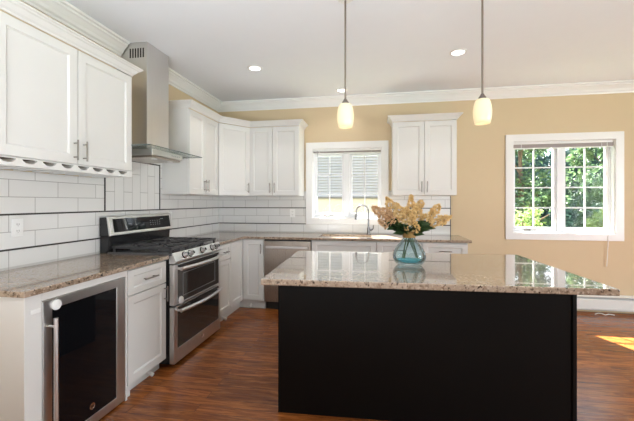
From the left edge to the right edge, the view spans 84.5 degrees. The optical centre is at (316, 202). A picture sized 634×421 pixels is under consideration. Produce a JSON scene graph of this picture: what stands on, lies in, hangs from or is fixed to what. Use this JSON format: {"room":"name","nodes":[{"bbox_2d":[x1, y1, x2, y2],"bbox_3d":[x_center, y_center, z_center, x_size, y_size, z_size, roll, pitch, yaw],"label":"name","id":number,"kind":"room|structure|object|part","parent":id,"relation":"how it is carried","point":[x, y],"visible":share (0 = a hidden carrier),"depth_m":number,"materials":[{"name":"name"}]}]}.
{"room":"kitchen","nodes":[
{"label":"kitchen","id":0,"kind":"room"},
{"bbox_2d":[0,0,218,264],"bbox_3d":[-2.193,-0.053,1.302,0.150,2.790,7.800,0,0,10],"label":"wall","id":1,"kind":"structure","parent":0,"point":[174,93],"depth_m":3.92,"materials":[{"name":"paint"}]},
{"bbox_2d":[0,0,143,177],"bbox_3d":[-1.738,-0.652,2.338,0.386,0.896,1.214,0,0,10],"label":"upper cabinet","id":2,"kind":"object","parent":1,"relation":"attached to","point":[64,110],"visible":1,"depth_m":2.20,"materials":[{"name":"paint"}]},
{"bbox_3d":[-1.658,-0.639,2.084,0.020,0.766,0.515,0,0,10],"label":"door","id":3,"kind":"part","parent":2,"relation":"part of","materials":[{"name":"paint"}]},
{"bbox_3d":[-1.732,-1.065,2.361,0.382,0.070,1.167,0,0,10],"label":"crown","id":4,"kind":"part","parent":2,"relation":"part of","materials":[{"name":"paint"}]},
{"bbox_3d":[-1.590,-0.346,2.304,0.038,0.135,0.010,0,0,10],"label":"handle","id":5,"kind":"part","parent":2,"relation":"part of","materials":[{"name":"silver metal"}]},
{"bbox_3d":[-1.577,-0.346,2.377,0.038,0.135,0.010,0,0,10],"label":"handle","id":6,"kind":"part","parent":2,"relation":"part of","materials":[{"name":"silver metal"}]},
{"bbox_3d":[-1.568,-0.639,2.598,0.020,0.766,0.514,0,0,10],"label":"door","id":7,"kind":"part","parent":2,"relation":"part of","materials":[{"name":"paint"}]},
{"bbox_2d":[21,0,129,56],"bbox_3d":[-2.242,-1.387,0.300,0.100,0.122,5.810,0,0,10],"label":"trim","id":8,"kind":"structure","parent":1,"relation":"attached to","point":[62,11],"depth_m":2.69,"materials":[{"name":"paint"}]},
{"bbox_2d":[0,161,218,270],"bbox_3d":[-1.736,-0.065,3.440,0.014,0.986,3.411,0,0,10],"label":"tile backsplash","id":9,"kind":"structure","parent":1,"relation":"attached to","point":[61,215],"depth_m":2.70,"materials":[{"name":"white tile"}]},
{"bbox_2d":[11,219,22,236],"bbox_3d":[-1.938,0.164,2.257,0.008,0.116,0.074,0,0,10],"label":"wall outlet","id":10,"kind":"object","parent":9,"relation":"attached to","point":[16,224],"visible":1,"depth_m":2.25,"materials":[{"name":"white plastic"}]},
{"bbox_3d":[-1.754,-0.159,3.356,0.007,0.459,0.748,0,0,10],"label":"upright tile panel","id":11,"kind":"part","parent":9,"relation":"part of","materials":[{"name":"white tile"}]},
{"bbox_2d":[121,42,201,163],"bbox_3d":[-1.518,-0.916,3.269,0.501,1.062,0.844,0,0,10],"label":"range hood","id":12,"kind":"object","parent":1,"relation":"attached to","point":[150,86],"visible":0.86,"depth_m":3.17,"materials":[{"name":"metal"}]},
{"bbox_3d":[-1.567,-0.400,3.255,0.370,0.020,0.435,0,0,10],"label":"filter frame","id":13,"kind":"part","parent":12,"relation":"part of","materials":[{"name":"metal"}]},
{"bbox_2d":[162,108,217,195],"bbox_3d":[-1.444,-0.549,4.087,0.364,0.922,0.690,0,0,10],"label":"upper cabinet","id":14,"kind":"object","parent":1,"relation":"attached to","point":[190,132],"visible":1,"depth_m":3.78,"materials":[{"name":"paint"}]},
{"bbox_3d":[-1.341,-0.547,3.895,0.020,0.910,0.338,0,0,10],"label":"door","id":15,"kind":"part","parent":14,"relation":"part of","materials":[{"name":"paint"}]},
{"bbox_3d":[-1.282,-0.547,4.233,0.020,0.910,0.338,0,0,10],"label":"door","id":16,"kind":"part","parent":14,"relation":"part of","materials":[{"name":"paint"}]},
{"bbox_2d":[169,99,307,129],"bbox_3d":[-0.918,-1.046,4.322,1.958,0.070,0.582,0,0,-37],"label":"crown molding","id":17,"kind":"structure","parent":14,"relation":"attached to","point":[189,103],"depth_m":4.47,"materials":[{"name":"paint"}]},
{"bbox_2d":[199,123,249,195],"bbox_3d":[-1.202,-0.549,4.740,0.615,0.922,0.679,0,0,10],"label":"upper cabinet","id":18,"kind":"object","parent":1,"relation":"attached to","point":[233,141],"visible":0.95,"depth_m":4.55,"materials":[{"name":"paint"}]},
{"bbox_3d":[-1.080,-0.547,4.558,0.445,0.910,0.020,0,0,-42],"label":"door","id":19,"kind":"part","parent":18,"relation":"part of","materials":[{"name":"paint"}]},
{"bbox_2d":[65,0,633,101],"bbox_3d":[1.625,-1.508,0.644,7.900,0.120,8.120,0,0,10],"label":"ceiling","id":20,"kind":"structure","parent":0,"point":[393,46],"depth_m":3.12,"materials":[{"name":"paint"}]},
{"bbox_2d":[247,65,262,70],"bbox_3d":[-0.667,-1.443,3.757,0.160,0.008,0.160,0,0,10],"label":"recessed light","id":21,"kind":"object","parent":20,"relation":"in","point":[251,67],"visible":1,"depth_m":3.75,"materials":[{"name":"white plastic"}]},
{"bbox_2d":[336,88,347,91],"bbox_3d":[0.322,-1.443,4.492,0.160,0.008,0.160,0,0,10],"label":"recessed light","id":22,"kind":"object","parent":20,"relation":"in","point":[338,89],"visible":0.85,"depth_m":4.49,"materials":[{"name":"white plastic"}]},
{"bbox_2d":[337,0,353,128],"bbox_3d":[0.201,-0.989,2.471,0.120,0.916,0.120,0,0,10],"label":"pendant light","id":23,"kind":"object","parent":20,"relation":"hanging from","point":[345,114],"visible":1,"depth_m":2.45,"materials":[{"name":"white glass"}]},
{"bbox_3d":[0.201,-1.080,2.471,0.013,0.704,0.013,0,0,-5],"label":"rod","id":24,"kind":"part","parent":23,"relation":"part of","materials":[{"name":"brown metal"}]},
{"bbox_3d":[0.201,-0.615,2.471,0.120,0.167,0.120,0,0,10],"label":"lamp shade","id":25,"kind":"part","parent":23,"relation":"part of","materials":[{"name":"white glass"}]},
{"bbox_2d":[449,48,466,55],"bbox_3d":[1.358,-1.443,3.357,0.160,0.008,0.160,0,0,10],"label":"recessed light","id":26,"kind":"object","parent":20,"relation":"in","point":[456,52],"visible":1,"depth_m":3.35,"materials":[{"name":"white plastic"}]},
{"bbox_2d":[473,0,491,124],"bbox_3d":[1.118,-0.989,2.357,0.120,0.916,0.120,0,0,10],"label":"pendant light","id":27,"kind":"object","parent":20,"relation":"hanging from","point":[482,108],"visible":1,"depth_m":2.33,"materials":[{"name":"white glass"}]},
{"bbox_3d":[1.118,-1.080,2.357,0.013,0.704,0.013,0,0,-5],"label":"rod","id":28,"kind":"part","parent":27,"relation":"part of","materials":[{"name":"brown metal"}]},
{"bbox_3d":[1.118,-0.615,2.357,0.120,0.167,0.120,0,0,10],"label":"lamp shade","id":29,"kind":"part","parent":27,"relation":"part of","materials":[{"name":"white glass"}]},
{"bbox_2d":[98,307,633,420],"bbox_3d":[1.625,1.402,0.644,7.900,0.120,8.120,0,0,10],"label":"floor","id":30,"kind":"structure","parent":0,"point":[232,375],"depth_m":2.69,"materials":[{"name":"brown wood"}]},
{"bbox_2d":[0,294,41,420],"bbox_3d":[-1.712,0.900,1.778,0.629,0.884,0.089,0,0,10],"label":"cabinet end panel","id":31,"kind":"object","parent":30,"relation":"on","point":[20,331],"visible":0.89,"depth_m":1.70,"materials":[{"name":"paint"}]},
{"bbox_2d":[30,277,124,420],"bbox_3d":[-1.620,0.917,2.075,0.653,0.826,0.656,0,0,10],"label":"wine fridge","id":32,"kind":"object","parent":30,"relation":"on","point":[83,330],"visible":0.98,"depth_m":2.03,"materials":[{"name":"black glass"}]},
{"bbox_3d":[-1.362,0.919,1.805,0.051,0.645,0.021,0,0,10],"label":"handle","id":33,"kind":"part","parent":32,"relation":"part of","materials":[{"name":"metal"}]},
{"bbox_3d":[-1.363,0.915,2.053,0.028,0.718,0.456,0,0,10],"label":"door glass","id":34,"kind":"part","parent":32,"relation":"part of","materials":[{"name":"black glass"}]},
{"bbox_2d":[42,271,126,400],"bbox_3d":[-1.644,0.900,2.123,0.610,0.884,0.611,0,0,10],"label":"surround","id":35,"kind":"object","parent":30,"relation":"on","point":[51,294],"visible":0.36,"depth_m":2.15,"materials":[{"name":"paint"}]},
{"bbox_2d":[127,261,167,396],"bbox_3d":[-1.538,0.900,2.643,0.656,0.884,0.444,0,0,10],"label":"base cabinet","id":36,"kind":"object","parent":30,"relation":"on","point":[146,285],"visible":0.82,"depth_m":2.57,"materials":[{"name":"paint"}]},
{"bbox_2d":[0,254,168,297],"bbox_3d":[-1.613,0.443,2.293,0.648,0.030,1.169,0,0,10],"label":"countertop","id":37,"kind":"structure","parent":36,"relation":"on","point":[24,282],"depth_m":2.16,"materials":[{"name":"stone"}]},
{"bbox_3d":[-1.262,0.556,2.594,0.020,0.173,0.433,0,0,10],"label":"drawer","id":38,"kind":"part","parent":36,"relation":"part of","materials":[{"name":"paint"}]},
{"bbox_2d":[100,213,222,364],"bbox_3d":[-1.370,0.717,3.281,0.758,1.201,0.884,0,0,10],"label":"gas range","id":39,"kind":"object","parent":30,"relation":"on","point":[193,263],"visible":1,"depth_m":3.08,"materials":[{"name":"silver metal"}]},
{"bbox_3d":[-1.645,0.196,3.333,0.021,0.116,0.804,0,0,10],"label":"display panel","id":40,"kind":"part","parent":39,"relation":"part of","materials":[{"name":"black glass"}]},
{"bbox_2d":[108,242,215,255],"bbox_3d":[-1.395,0.426,3.282,0.590,0.020,0.832,0,0,10],"label":"cooktop","id":41,"kind":"object","parent":39,"relation":"in","point":[176,252],"depth_m":2.95,"materials":[{"name":"metal"}]},
{"bbox_3d":[-1.102,0.674,3.230,0.045,0.332,0.832,0,0,10],"label":"oven door","id":42,"kind":"part","parent":39,"relation":"part of","materials":[{"name":"metal"}]},
{"bbox_3d":[-1.102,1.082,3.230,0.045,0.460,0.832,0,0,10],"label":"oven door","id":43,"kind":"part","parent":39,"relation":"part of","materials":[{"name":"metal"}]},
{"bbox_3d":[-1.098,0.456,3.229,0.063,0.088,0.832,0,0,10],"label":"control panel","id":44,"kind":"part","parent":39,"relation":"part of","materials":[{"name":"metal"}]},
{"bbox_3d":[-1.039,0.887,3.219,0.084,0.030,0.747,0,0,10],"label":"handle","id":45,"kind":"part","parent":39,"relation":"part of","materials":[{"name":"metal"}]},
{"bbox_3d":[-1.039,0.545,3.219,0.084,0.030,0.747,0,0,10],"label":"handle","id":46,"kind":"part","parent":39,"relation":"part of","materials":[{"name":"metal"}]},
{"bbox_2d":[219,243,230,321],"bbox_3d":[-1.318,0.900,3.898,0.656,0.884,0.393,0,0,10],"label":"base cabinet","id":47,"kind":"object","parent":30,"relation":"on","point":[225,260],"visible":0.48,"depth_m":3.92,"materials":[{"name":"paint"}]},
{"bbox_3d":[-1.042,0.555,3.850,0.020,0.171,0.383,0,0,10],"label":"drawer","id":48,"kind":"part","parent":47,"relation":"part of","materials":[{"name":"paint"}]},
{"bbox_2d":[226,239,265,316],"bbox_3d":[-1.083,0.900,4.556,0.893,0.884,0.981,0,0,10],"label":"base cabinet","id":49,"kind":"object","parent":30,"relation":"on","point":[247,255],"visible":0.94,"depth_m":4.38,"materials":[{"name":"paint"}]},
{"bbox_3d":[-0.977,0.846,4.223,0.020,0.753,0.351,0,0,10],"label":"door","id":50,"kind":"part","parent":49,"relation":"part of","materials":[{"name":"paint"}]},
{"bbox_3d":[-0.798,0.846,4.387,0.261,0.753,0.020,0,0,10],"label":"door","id":51,"kind":"part","parent":49,"relation":"part of","materials":[{"name":"paint"}]},
{"bbox_2d":[192,232,471,244],"bbox_3d":[0.083,0.443,4.155,3.347,0.030,1.389,0,0,10],"label":"countertop","id":52,"kind":"structure","parent":49,"relation":"on","point":[222,238],"depth_m":4.32,"materials":[{"name":"stone"}]},
{"bbox_2d":[355,205,373,234],"bbox_3d":[0.625,0.228,4.654,0.258,0.398,0.071,0,0,-7],"label":"faucet","id":53,"kind":"object","parent":52,"relation":"on","point":[368,227],"visible":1,"depth_m":4.65,"materials":[{"name":"metal"}]},
{"bbox_3d":[0.605,0.178,4.646,0.198,0.298,0.021,0,0,-16],"label":"spout","id":54,"kind":"part","parent":53,"relation":"part of","materials":[{"name":"metal"}]},
{"bbox_2d":[264,239,311,308],"bbox_3d":[-0.320,0.902,4.572,0.594,0.880,0.652,0,0,10],"label":"dishwasher","id":55,"kind":"object","parent":30,"relation":"on","point":[276,251],"visible":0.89,"depth_m":4.33,"materials":[{"name":"silver metal"}]},
{"bbox_3d":[-0.372,0.552,4.275,0.528,0.030,0.050,0,0,10],"label":"handle","id":56,"kind":"part","parent":55,"relation":"part of","materials":[{"name":"metal"}]},
{"bbox_2d":[312,236,376,251],"bbox_3d":[0.366,0.900,4.468,0.782,0.884,0.656,0,0,10],"label":"base cabinet","id":57,"kind":"object","parent":30,"relation":"on","point":[317,245],"visible":0.19,"depth_m":4.19,"materials":[{"name":"paint"}]},
{"bbox_3d":[0.318,0.558,4.192,0.773,0.165,0.020,0,0,10],"label":"false drawer","id":58,"kind":"part","parent":57,"relation":"part of","materials":[{"name":"paint"}]},
{"bbox_2d":[377,241,421,252],"bbox_3d":[1.007,0.900,4.356,0.514,0.884,0.656,0,0,10],"label":"base cabinet","id":59,"kind":"object","parent":30,"relation":"on","point":[382,246],"visible":0.2,"depth_m":4.08,"materials":[{"name":"paint"}]},
{"bbox_2d":[278,285,576,420],"bbox_3d":[0.674,0.902,2.517,1.756,0.880,0.816,0,0,7],"label":"kitchen island","id":60,"kind":"object","parent":30,"relation":"on","point":[361,353],"visible":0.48,"depth_m":2.11,"materials":[{"name":"brown paint"}]},
{"bbox_3d":[-0.192,0.902,2.631,0.010,0.880,0.812,0,0,7],"label":"panel","id":61,"kind":"part","parent":60,"relation":"part of","materials":[{"name":"brown paint"}]},
{"bbox_2d":[261,251,619,295],"bbox_3d":[0.662,0.445,2.401,1.822,0.034,1.150,0,0,7],"label":"island countertop","id":62,"kind":"structure","parent":60,"relation":"on","point":[379,270],"depth_m":2.10,"materials":[{"name":"stone"}]},
{"bbox_2d":[392,231,425,266],"bbox_3d":[0.631,0.310,2.386,0.224,0.234,0.224,0,0,10],"label":"glass vase","id":63,"kind":"object","parent":62,"relation":"on","point":[410,234],"visible":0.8,"depth_m":2.35,"materials":[{"name":"blue glass"}]},
{"bbox_2d":[371,205,405,257],"bbox_3d":[0.492,0.200,2.389,0.237,0.362,0.145,0,0,36],"label":"stem","id":64,"kind":"object","parent":63,"relation":"in","point":[382,222],"visible":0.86,"depth_m":2.40,"materials":[{"name":"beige plant"}]},
{"bbox_2d":[385,196,406,257],"bbox_3d":[0.532,0.168,2.409,0.145,0.425,0.135,0,0,-27],"label":"stem","id":65,"kind":"object","parent":63,"relation":"in","point":[387,199],"visible":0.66,"depth_m":2.40,"materials":[{"name":"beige plant"}]},
{"bbox_2d":[381,207,415,256],"bbox_3d":[0.550,0.206,2.376,0.236,0.350,0.149,0,0,20],"label":"stem","id":66,"kind":"object","parent":63,"relation":"in","point":[383,212],"visible":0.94,"depth_m":2.36,"materials":[{"name":"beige plant"}]},
{"bbox_2d":[393,203,416,256],"bbox_3d":[0.597,0.191,2.379,0.170,0.381,0.127,0,0,-15],"label":"stem","id":67,"kind":"object","parent":63,"relation":"in","point":[396,211],"visible":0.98,"depth_m":2.35,"materials":[{"name":"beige plant"}]},
{"bbox_2d":[397,214,424,257],"bbox_3d":[0.629,0.227,2.326,0.148,0.308,0.138,0,0,41],"label":"stem","id":68,"kind":"object","parent":63,"relation":"in","point":[411,218],"visible":0.98,"depth_m":2.32,"materials":[{"name":"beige plant"}]},
{"bbox_2d":[404,194,424,253],"bbox_3d":[0.668,0.161,2.373,0.158,0.439,0.160,0,0,-8],"label":"stem","id":69,"kind":"object","parent":63,"relation":"in","point":[412,205],"visible":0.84,"depth_m":2.37,"materials":[{"name":"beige plant"}]},
{"bbox_2d":[404,199,424,256],"bbox_3d":[0.693,0.180,2.381,0.142,0.402,0.144,0,0,-38],"label":"stem","id":70,"kind":"object","parent":63,"relation":"in","point":[420,205],"visible":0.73,"depth_m":2.38,"materials":[{"name":"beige plant"}]},
{"bbox_2d":[411,203,440,254],"bbox_3d":[0.741,0.193,2.368,0.176,0.376,0.138,0,0,-21],"label":"stem","id":71,"kind":"object","parent":63,"relation":"in","point":[433,211],"visible":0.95,"depth_m":2.34,"materials":[{"name":"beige plant"}]},
{"bbox_2d":[404,214,452,257],"bbox_3d":[0.746,0.229,2.362,0.308,0.303,0.141,0,0,-2],"label":"stem","id":72,"kind":"object","parent":63,"relation":"in","point":[440,220],"visible":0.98,"depth_m":2.33,"materials":[{"name":"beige plant"}]},
{"bbox_3d":[1.533,0.902,2.406,0.024,0.880,0.816,0,0,7],"label":"panel","id":73,"kind":"part","parent":60,"relation":"part of","materials":[{"name":"brown paint"}]},
{"bbox_2d":[422,242,467,253],"bbox_3d":[1.510,0.900,4.268,0.504,0.884,0.656,0,0,10],"label":"base cabinet","id":74,"kind":"object","parent":30,"relation":"on","point":[429,247],"visible":0.26,"depth_m":3.98,"materials":[{"name":"paint"}]},
{"bbox_2d":[219,93,633,313],"bbox_3d":[2.310,-0.053,4.559,7.900,2.790,0.170,0,0,10],"label":"wall","id":75,"kind":"structure","parent":0,"point":[478,206],"depth_m":4.46,"materials":[{"name":"paint"}]},
{"bbox_2d":[250,126,303,195],"bbox_3d":[-0.549,-0.549,4.787,0.688,0.922,0.364,0,0,10],"label":"upper cabinet","id":76,"kind":"object","parent":75,"relation":"attached to","point":[276,153],"visible":1,"depth_m":4.64,"materials":[{"name":"paint"}]},
{"bbox_3d":[-0.750,-0.547,4.685,0.318,0.910,0.020,0,0,10],"label":"door","id":77,"kind":"part","parent":76,"relation":"part of","materials":[{"name":"paint"}]},
{"bbox_3d":[-0.413,-0.547,4.627,0.356,0.910,0.020,0,0,10],"label":"door","id":78,"kind":"part","parent":76,"relation":"part of","materials":[{"name":"paint"}]},
{"bbox_2d":[219,191,450,234],"bbox_3d":[0.152,0.135,4.843,3.248,0.586,0.014,0,0,10],"label":"tile backsplash","id":79,"kind":"structure","parent":75,"relation":"attached to","point":[236,213],"depth_m":4.95,"materials":[{"name":"white tile"}]},
{"bbox_2d":[290,209,294,216],"bbox_3d":[-0.346,0.152,4.925,0.074,0.116,0.008,0,0,10],"label":"wall outlet","id":80,"kind":"object","parent":79,"relation":"attached to","point":[292,211],"visible":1,"depth_m":4.92,"materials":[{"name":"white plastic"}]},
{"bbox_2d":[306,140,388,224],"bbox_3d":[0.419,-0.267,4.877,1.135,1.137,0.185,0,0,10],"label":"window","id":81,"kind":"structure","parent":75,"relation":"in","point":[312,215],"depth_m":4.86,"materials":[{"name":"paint"}]},
{"bbox_3d":[0.182,-0.260,4.952,0.424,0.908,0.040,0,0,10],"label":"sash","id":82,"kind":"part","parent":81,"relation":"part of","materials":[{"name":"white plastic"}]},
{"bbox_2d":[313,148,380,195],"bbox_3d":[0.412,-0.414,4.837,0.939,0.658,0.058,0,0,10],"label":"blind","id":83,"kind":"object","parent":81,"relation":"attached to","point":[353,150],"visible":0.97,"depth_m":4.83,"materials":[{"name":"white plastic"}]},
{"bbox_3d":[0.413,-0.685,4.841,0.931,0.010,0.044,0,0,10],"label":"rail","id":84,"kind":"part","parent":83,"relation":"part of","materials":[{"name":"white plastic"}]},
{"bbox_3d":[0.426,-0.264,4.918,0.955,0.962,0.102,0,0,10],"label":"frame","id":85,"kind":"part","parent":81,"relation":"part of","materials":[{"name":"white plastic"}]},
{"bbox_3d":[0.668,-0.260,4.867,0.424,0.908,0.040,0,0,10],"label":"sash","id":86,"kind":"part","parent":81,"relation":"part of","materials":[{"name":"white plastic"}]},
{"bbox_2d":[169,68,633,111],"bbox_3d":[1.623,-1.387,0.634,7.600,0.122,7.800,0,0,10],"label":"trim","id":87,"kind":"structure","parent":75,"relation":"attached to","point":[176,80],"depth_m":4.53,"materials":[{"name":"paint"}]},
{"bbox_2d":[387,112,462,195],"bbox_3d":[1.350,-0.584,4.443,0.888,0.992,0.386,0,0,10],"label":"upper cabinet","id":88,"kind":"object","parent":75,"relation":"attached to","point":[424,151],"visible":1,"depth_m":4.31,"materials":[{"name":"paint"}]},
{"bbox_3d":[1.141,-0.547,4.354,0.378,0.910,0.020,0,0,10],"label":"door","id":89,"kind":"part","parent":88,"relation":"part of","materials":[{"name":"paint"}]},
{"bbox_3d":[1.349,-1.046,4.441,0.888,0.070,0.382,0,0,10],"label":"crown","id":90,"kind":"part","parent":88,"relation":"part of","materials":[{"name":"paint"}]},
{"bbox_3d":[1.517,-0.547,4.289,0.376,0.910,0.020,0,0,10],"label":"door","id":91,"kind":"part","parent":88,"relation":"part of","materials":[{"name":"paint"}]},
{"bbox_2d":[505,131,623,240],"bbox_3d":[3.073,-0.195,4.413,1.327,1.330,0.185,0,0,10],"label":"window","id":92,"kind":"structure","parent":75,"relation":"in","point":[558,231],"depth_m":4.37,"materials":[{"name":"paint"}]},
{"bbox_3d":[2.788,-0.189,4.496,0.520,1.101,0.040,0,0,10],"label":"sash","id":93,"kind":"part","parent":92,"relation":"part of","materials":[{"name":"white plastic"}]},
{"bbox_3d":[3.080,-0.193,4.454,1.147,1.155,0.102,0,0,10],"label":"frame","id":94,"kind":"part","parent":92,"relation":"part of","materials":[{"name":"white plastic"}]},
{"bbox_2d":[513,140,612,266],"bbox_3d":[3.063,0.006,4.355,1.131,1.548,0.092,0,0,10],"label":"blind","id":95,"kind":"object","parent":92,"relation":"attached to","point":[579,143],"visible":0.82,"depth_m":4.34,"materials":[{"name":"white fabric"}]},
{"bbox_3d":[3.067,-0.686,4.377,1.123,0.010,0.044,0,0,10],"label":"rail","id":96,"kind":"part","parent":95,"relation":"part of","materials":[{"name":"white plastic"}]},
{"bbox_3d":[3.541,0.020,4.245,0.044,1.520,0.024,0,0,-44],"label":"pull cord","id":97,"kind":"part","parent":95,"relation":"part of","materials":[{"name":"white fabric"}]},
{"bbox_3d":[3.369,-0.189,4.394,0.520,1.101,0.040,0,0,10],"label":"sash","id":98,"kind":"part","parent":92,"relation":"part of","materials":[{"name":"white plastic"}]},
{"bbox_2d":[577,295,633,311],"bbox_3d":[4.139,1.224,4.118,3.604,0.197,0.067,0,0,10],"label":"baseboard heater","id":99,"kind":"object","parent":75,"relation":"attached to","point":[622,303],"visible":0.38,"depth_m":4.21,"materials":[{"name":"metal"}]},
{"label":"outside","id":100,"kind":"structure","parent":0,"visible":0},
{"bbox_3d":[1.446,1.867,7.162,85.000,0.150,85.000,0,0,10],"label":"ground","id":101,"kind":"structure","parent":100,"visible":0},
{"bbox_2d":[318,156,377,212],"bbox_3d":[-1.030,-1.673,16.224,12.600,6.930,8.000,0,0,10],"label":"house","id":102,"kind":"structure","parent":101,"relation":"on","point":[371,162],"depth_m":12.27,"materials":[{"name":"paint"}]},
{"bbox_2d":[515,208,549,226],"bbox_3d":[4.103,0.955,6.781,1.276,1.755,1.230,0,0,-24],"label":"flowering shrub","id":103,"kind":"object","parent":101,"relation":"on","point":[526,217],"visible":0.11,"depth_m":6.58,"materials":[{"name":"green plant"}]},
{"bbox_2d":[515,151,551,208],"bbox_3d":[6.603,-1.182,13.041,3.837,6.202,4.249,0,0,44],"label":"conifer tree","id":104,"kind":"object","parent":101,"relation":"on","point":[543,160],"visible":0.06,"depth_m":12.01,"materials":[{"name":"green plant"}]},
{"bbox_2d":[515,149,571,226],"bbox_3d":[5.060,-0.483,8.822,2.019,4.556,2.162,0,0,-22],"label":"leafy tree","id":105,"kind":"object","parent":101,"relation":"on","point":[521,199],"visible":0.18,"depth_m":8.56,"materials":[{"name":"green plant"}]},
{"bbox_2d":[515,149,591,226],"bbox_3d":[10.191,-2.024,17.248,5.589,7.970,5.103,0,0,39],"label":"conifer tree","id":106,"kind":"object","parent":101,"relation":"on","point":[547,212],"visible":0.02,"depth_m":16.01,"materials":[{"name":"green plant"}]},
{"bbox_2d":[515,150,601,226],"bbox_3d":[14.420,-0.668,21.471,16.686,5.615,1.507,0,0,10],"label":"tree","id":107,"kind":"object","parent":101,"relation":"on","point":[543,214],"visible":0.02,"depth_m":21.24,"materials":[{"name":"green plant"}]},
{"bbox_2d":[545,148,602,227],"bbox_3d":[11.016,-1.234,12.610,4.248,6.380,4.595,0,0,10],"label":"conifer tree","id":108,"kind":"object","parent":101,"relation":"on","point":[567,152],"visible":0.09,"depth_m":13.33,"materials":[{"name":"green plant"}]},
{"bbox_2d":[565,147,602,227],"bbox_3d":[7.339,-0.555,8.563,2.285,4.699,2.106,0,0,-30],"label":"leafy tree","id":109,"kind":"object","parent":101,"relation":"on","point":[589,153],"visible":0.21,"depth_m":8.63,"materials":[{"name":"green plant"}]},
{"bbox_2d":[583,205,602,227],"bbox_3d":[5.742,0.900,6.646,1.481,1.912,1.294,0,0,10],"label":"flowering shrub","id":110,"kind":"object","parent":101,"relation":"on","point":[595,223],"visible":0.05,"depth_m":6.96,"materials":[{"name":"green plant"}]}
]}

